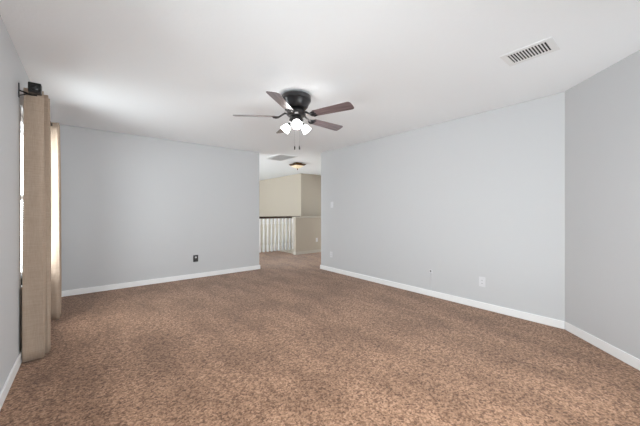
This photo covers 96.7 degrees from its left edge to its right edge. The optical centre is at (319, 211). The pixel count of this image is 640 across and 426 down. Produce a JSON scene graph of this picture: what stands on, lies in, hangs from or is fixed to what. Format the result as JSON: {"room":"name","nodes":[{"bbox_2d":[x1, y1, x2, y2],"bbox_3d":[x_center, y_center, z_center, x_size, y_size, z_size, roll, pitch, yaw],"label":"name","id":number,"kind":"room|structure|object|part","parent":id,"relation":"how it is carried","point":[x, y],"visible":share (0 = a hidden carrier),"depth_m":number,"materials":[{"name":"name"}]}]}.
{"room":"empty living room","nodes":[
{"label":"empty living room","id":0,"kind":"room"},
{"bbox_2d":[0,15,29,391],"bbox_3d":[-1.951,-0.010,1.623,0.120,2.440,6.120,0,0,-39],"label":"wall","id":1,"kind":"structure","parent":0,"point":[12,70],"depth_m":2.01,"materials":[{"name":"grey paint"}]},
{"bbox_2d":[0,349,21,409],"bbox_3d":[-1.899,1.169,1.666,0.014,0.083,5.880,0,0,-39],"label":"baseboard","id":2,"kind":"structure","parent":1,"relation":"attached to","point":[14,370],"depth_m":1.95,"materials":[{"name":"white paint"}]},
{"bbox_2d":[20,117,22,288],"bbox_3d":[-2.820,-0.119,2.724,0.140,1.502,1.155,0,0,-39],"label":"window","id":3,"kind":"structure","parent":1,"relation":"in","point":[21,117],"depth_m":2.66,"materials":[{"name":"white paint"}]},
{"bbox_2d":[18,82,51,125],"bbox_3d":[-2.751,-0.955,2.815,0.141,0.110,1.662,0,0,-39],"label":"curtain rod","id":4,"kind":"object","parent":1,"relation":"attached to","point":[34,89],"visible":0.52,"depth_m":2.22,"materials":[{"name":"black metal"}]},
{"bbox_2d":[22,88,50,362],"bbox_3d":[-2.386,0.106,2.409,0.157,2.183,0.286,0,0,-39],"label":"curtain","id":5,"kind":"object","parent":4,"relation":"hanging from","point":[36,239],"visible":0.99,"depth_m":2.30,"materials":[{"name":"beige fabric"}]},
{"bbox_2d":[51,122,61,319],"bbox_3d":[-3.034,0.106,3.219,0.159,2.183,0.264,0,0,-39],"label":"curtain","id":6,"kind":"object","parent":4,"relation":"hanging from","point":[56,268],"visible":0.63,"depth_m":3.15,"materials":[{"name":"beige fabric"}]},
{"bbox_2d":[59,124,258,290],"bbox_3d":[-2.551,-0.010,5.001,3.208,2.440,0.120,0,0,-39],"label":"wall","id":7,"kind":"structure","parent":0,"point":[134,207],"depth_m":4.71,"materials":[{"name":"grey paint"}]},
{"bbox_2d":[61,265,259,296],"bbox_3d":[-2.536,1.169,5.004,3.208,0.083,0.134,0,0,-39],"label":"baseboard","id":8,"kind":"structure","parent":7,"relation":"attached to","point":[219,272],"depth_m":4.71,"materials":[{"name":"white paint"}]},
{"bbox_2d":[193,255,197,261],"bbox_3d":[-2.253,0.855,5.160,0.085,0.122,0.009,0,0,-39],"label":"wall outlet","id":9,"kind":"object","parent":7,"relation":"attached to","point":[195,257],"visible":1,"depth_m":5.16,"materials":[{"name":"black plastic"}]},
{"bbox_2d":[259,174,298,253],"bbox_3d":[-1.761,1.390,10.714,0.120,5.240,3.550,0,0,-39],"label":"wall","id":10,"kind":"structure","parent":0,"point":[279,196],"depth_m":10.25,"materials":[{"name":"beige paint"}]},
{"bbox_2d":[293,218,320,251],"bbox_3d":[0.352,2.100,8.803,2.750,3.820,0.120,0,0,-39],"label":"wall","id":11,"kind":"structure","parent":0,"point":[306,231],"depth_m":8.13,"materials":[{"name":"beige paint"}]},
{"bbox_2d":[292,216,320,217],"bbox_3d":[0.342,0.172,8.796,2.775,0.035,0.170,0,0,-39],"label":"trim","id":12,"kind":"structure","parent":11,"relation":"on","point":[314,216],"depth_m":8.18,"materials":[{"name":"beige paint"}]},
{"bbox_2d":[293,249,320,254],"bbox_3d":[0.351,1.169,8.793,2.764,0.083,0.134,0,0,-39],"label":"baseboard","id":13,"kind":"structure","parent":11,"relation":"attached to","point":[318,250],"depth_m":8.11,"materials":[{"name":"beige paint"}]},
{"bbox_2d":[299,173,320,216],"bbox_3d":[0.075,1.390,9.841,1.870,5.240,0.120,0,0,-39],"label":"wall","id":14,"kind":"structure","parent":0,"point":[309,184],"depth_m":9.42,"materials":[{"name":"beige paint"}]},
{"bbox_2d":[0,251,639,425],"bbox_3d":[0.385,1.360,4.894,7.870,0.300,8.250,0,0,-39],"label":"floor","id":15,"kind":"structure","parent":0,"point":[289,340],"depth_m":2.29,"materials":[{"name":"brown carpet"}]},
{"bbox_2d":[259,216,299,252],"bbox_3d":[-2.104,0.682,8.083,3.730,1.055,0.064,0,0,-39],"label":"railing","id":16,"kind":"object","parent":15,"relation":"on","point":[265,217],"visible":0.33,"depth_m":8.67,"materials":[{"name":"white wood"}]},
{"bbox_3d":[-2.104,0.188,8.083,3.730,0.065,0.064,0,0,-39],"label":"handrail","id":17,"kind":"part","parent":16,"relation":"part of","materials":[{"name":"brown wood"}]},
{"bbox_2d":[0,0,639,180],"bbox_3d":[-0.763,-1.290,6.306,8.430,0.120,12.450,0,0,-39],"label":"ceiling","id":18,"kind":"structure","parent":0,"point":[175,70],"depth_m":2.32,"materials":[{"name":"white paint"}]},
{"bbox_2d":[265,154,297,160],"bbox_3d":[-0.898,-1.224,6.512,0.460,0.012,0.700,0,0,-39],"label":"ceiling vent","id":19,"kind":"object","parent":18,"relation":"in","point":[280,157],"visible":1,"depth_m":6.48,"materials":[{"name":"white metal"}]},
{"bbox_2d":[233,91,353,149],"bbox_3d":[-0.218,-0.940,3.037,1.211,0.581,1.260,0,0,-39],"label":"ceiling fan","id":20,"kind":"object","parent":18,"relation":"hanging from","point":[295,103],"visible":1,"depth_m":2.90,"materials":[{"name":"brown wood"}]},
{"bbox_3d":[-0.683,-0.995,2.970,0.437,0.006,0.130,0,13,-5],"label":"blade","id":21,"kind":"part","parent":20,"relation":"part of","materials":[{"name":"brown wood"}]},
{"bbox_3d":[-0.352,-0.995,2.583,0.130,0.006,0.437,13,3,13],"label":"blade","id":22,"kind":"part","parent":20,"relation":"part of","materials":[{"name":"brown wood"}]},
{"bbox_2d":[281,123,290,133],"bbox_3d":[-0.364,-0.897,3.042,0.101,0.128,0.127,0,0,-39],"label":"shade","id":23,"kind":"object","parent":20,"relation":"attached to","point":[286,128],"depth_m":3.02,"materials":[{"name":"white glass"}]},
{"bbox_2d":[292,119,301,129],"bbox_3d":[-0.244,-0.897,2.885,0.106,0.128,0.125,0,0,-39],"label":"shade","id":24,"kind":"object","parent":20,"relation":"attached to","point":[296,123],"depth_m":2.90,"materials":[{"name":"white glass"}]},
{"bbox_2d":[301,123,310,133],"bbox_3d":[-0.162,-0.897,3.070,0.132,0.128,0.102,0,0,-39],"label":"shade","id":25,"kind":"object","parent":20,"relation":"attached to","point":[305,128],"depth_m":3.04,"materials":[{"name":"white glass"}]},
{"bbox_3d":[0.079,-0.995,3.286,0.437,0.006,0.130,0,-13,-40],"label":"blade","id":26,"kind":"part","parent":20,"relation":"part of","materials":[{"name":"brown wood"}]},
{"bbox_3d":[0.118,-0.995,2.778,0.437,0.006,0.130,0,-13,32],"label":"blade","id":27,"kind":"part","parent":20,"relation":"part of","materials":[{"name":"brown wood"}]},
{"bbox_2d":[289,162,305,169],"bbox_3d":[-0.574,-1.139,7.239,0.318,0.182,0.318,0,0,-39],"label":"ceiling lamp","id":28,"kind":"object","parent":18,"relation":"attached to","point":[297,165],"visible":1,"depth_m":7.16,"materials":[{"name":"beige glass"}]},
{"bbox_3d":[-0.574,-1.194,7.239,0.318,0.072,0.318,0,0,-39],"label":"lamp frame","id":29,"kind":"part","parent":28,"relation":"part of","materials":[{"name":"brown metal"}]},
{"bbox_2d":[500,37,559,65],"bbox_3d":[1.621,-1.228,2.207,0.240,0.005,0.330,0,0,-39],"label":"ceiling vent","id":30,"kind":"object","parent":18,"relation":"in","point":[546,46],"visible":1,"depth_m":2.19,"materials":[{"name":"white metal"}]},
{"bbox_2d":[321,92,564,320],"bbox_3d":[1.318,-0.010,4.483,0.120,2.440,3.975,0,0,-39],"label":"wall","id":31,"kind":"structure","parent":0,"point":[463,200],"depth_m":3.73,"materials":[{"name":"grey paint"}]},
{"bbox_2d":[320,265,564,328],"bbox_3d":[1.302,1.169,4.492,0.134,0.083,3.969,0,0,-39],"label":"baseboard","id":32,"kind":"structure","parent":31,"relation":"attached to","point":[494,308],"depth_m":3.70,"materials":[{"name":"white paint"}]},
{"bbox_2d":[479,277,484,286],"bbox_3d":[2.011,0.875,3.528,0.009,0.120,0.075,0,0,-39],"label":"wall outlet","id":33,"kind":"object","parent":31,"relation":"attached to","point":[481,279],"visible":1,"depth_m":3.52,"materials":[{"name":"white plastic"}]},
{"bbox_2d":[565,50,639,358],"bbox_3d":[2.477,-0.010,2.161,0.085,2.440,1.683,0,0,6],"label":"wall","id":34,"kind":"structure","parent":0,"point":[602,111],"depth_m":2.46,"materials":[{"name":"grey paint"}]},
{"bbox_2d":[565,322,639,370],"bbox_3d":[2.427,1.169,2.116,0.014,0.083,1.609,0,0,6],"label":"baseboard","id":35,"kind":"structure","parent":34,"relation":"attached to","point":[621,355],"depth_m":2.45,"materials":[{"name":"white paint"}]}
]}

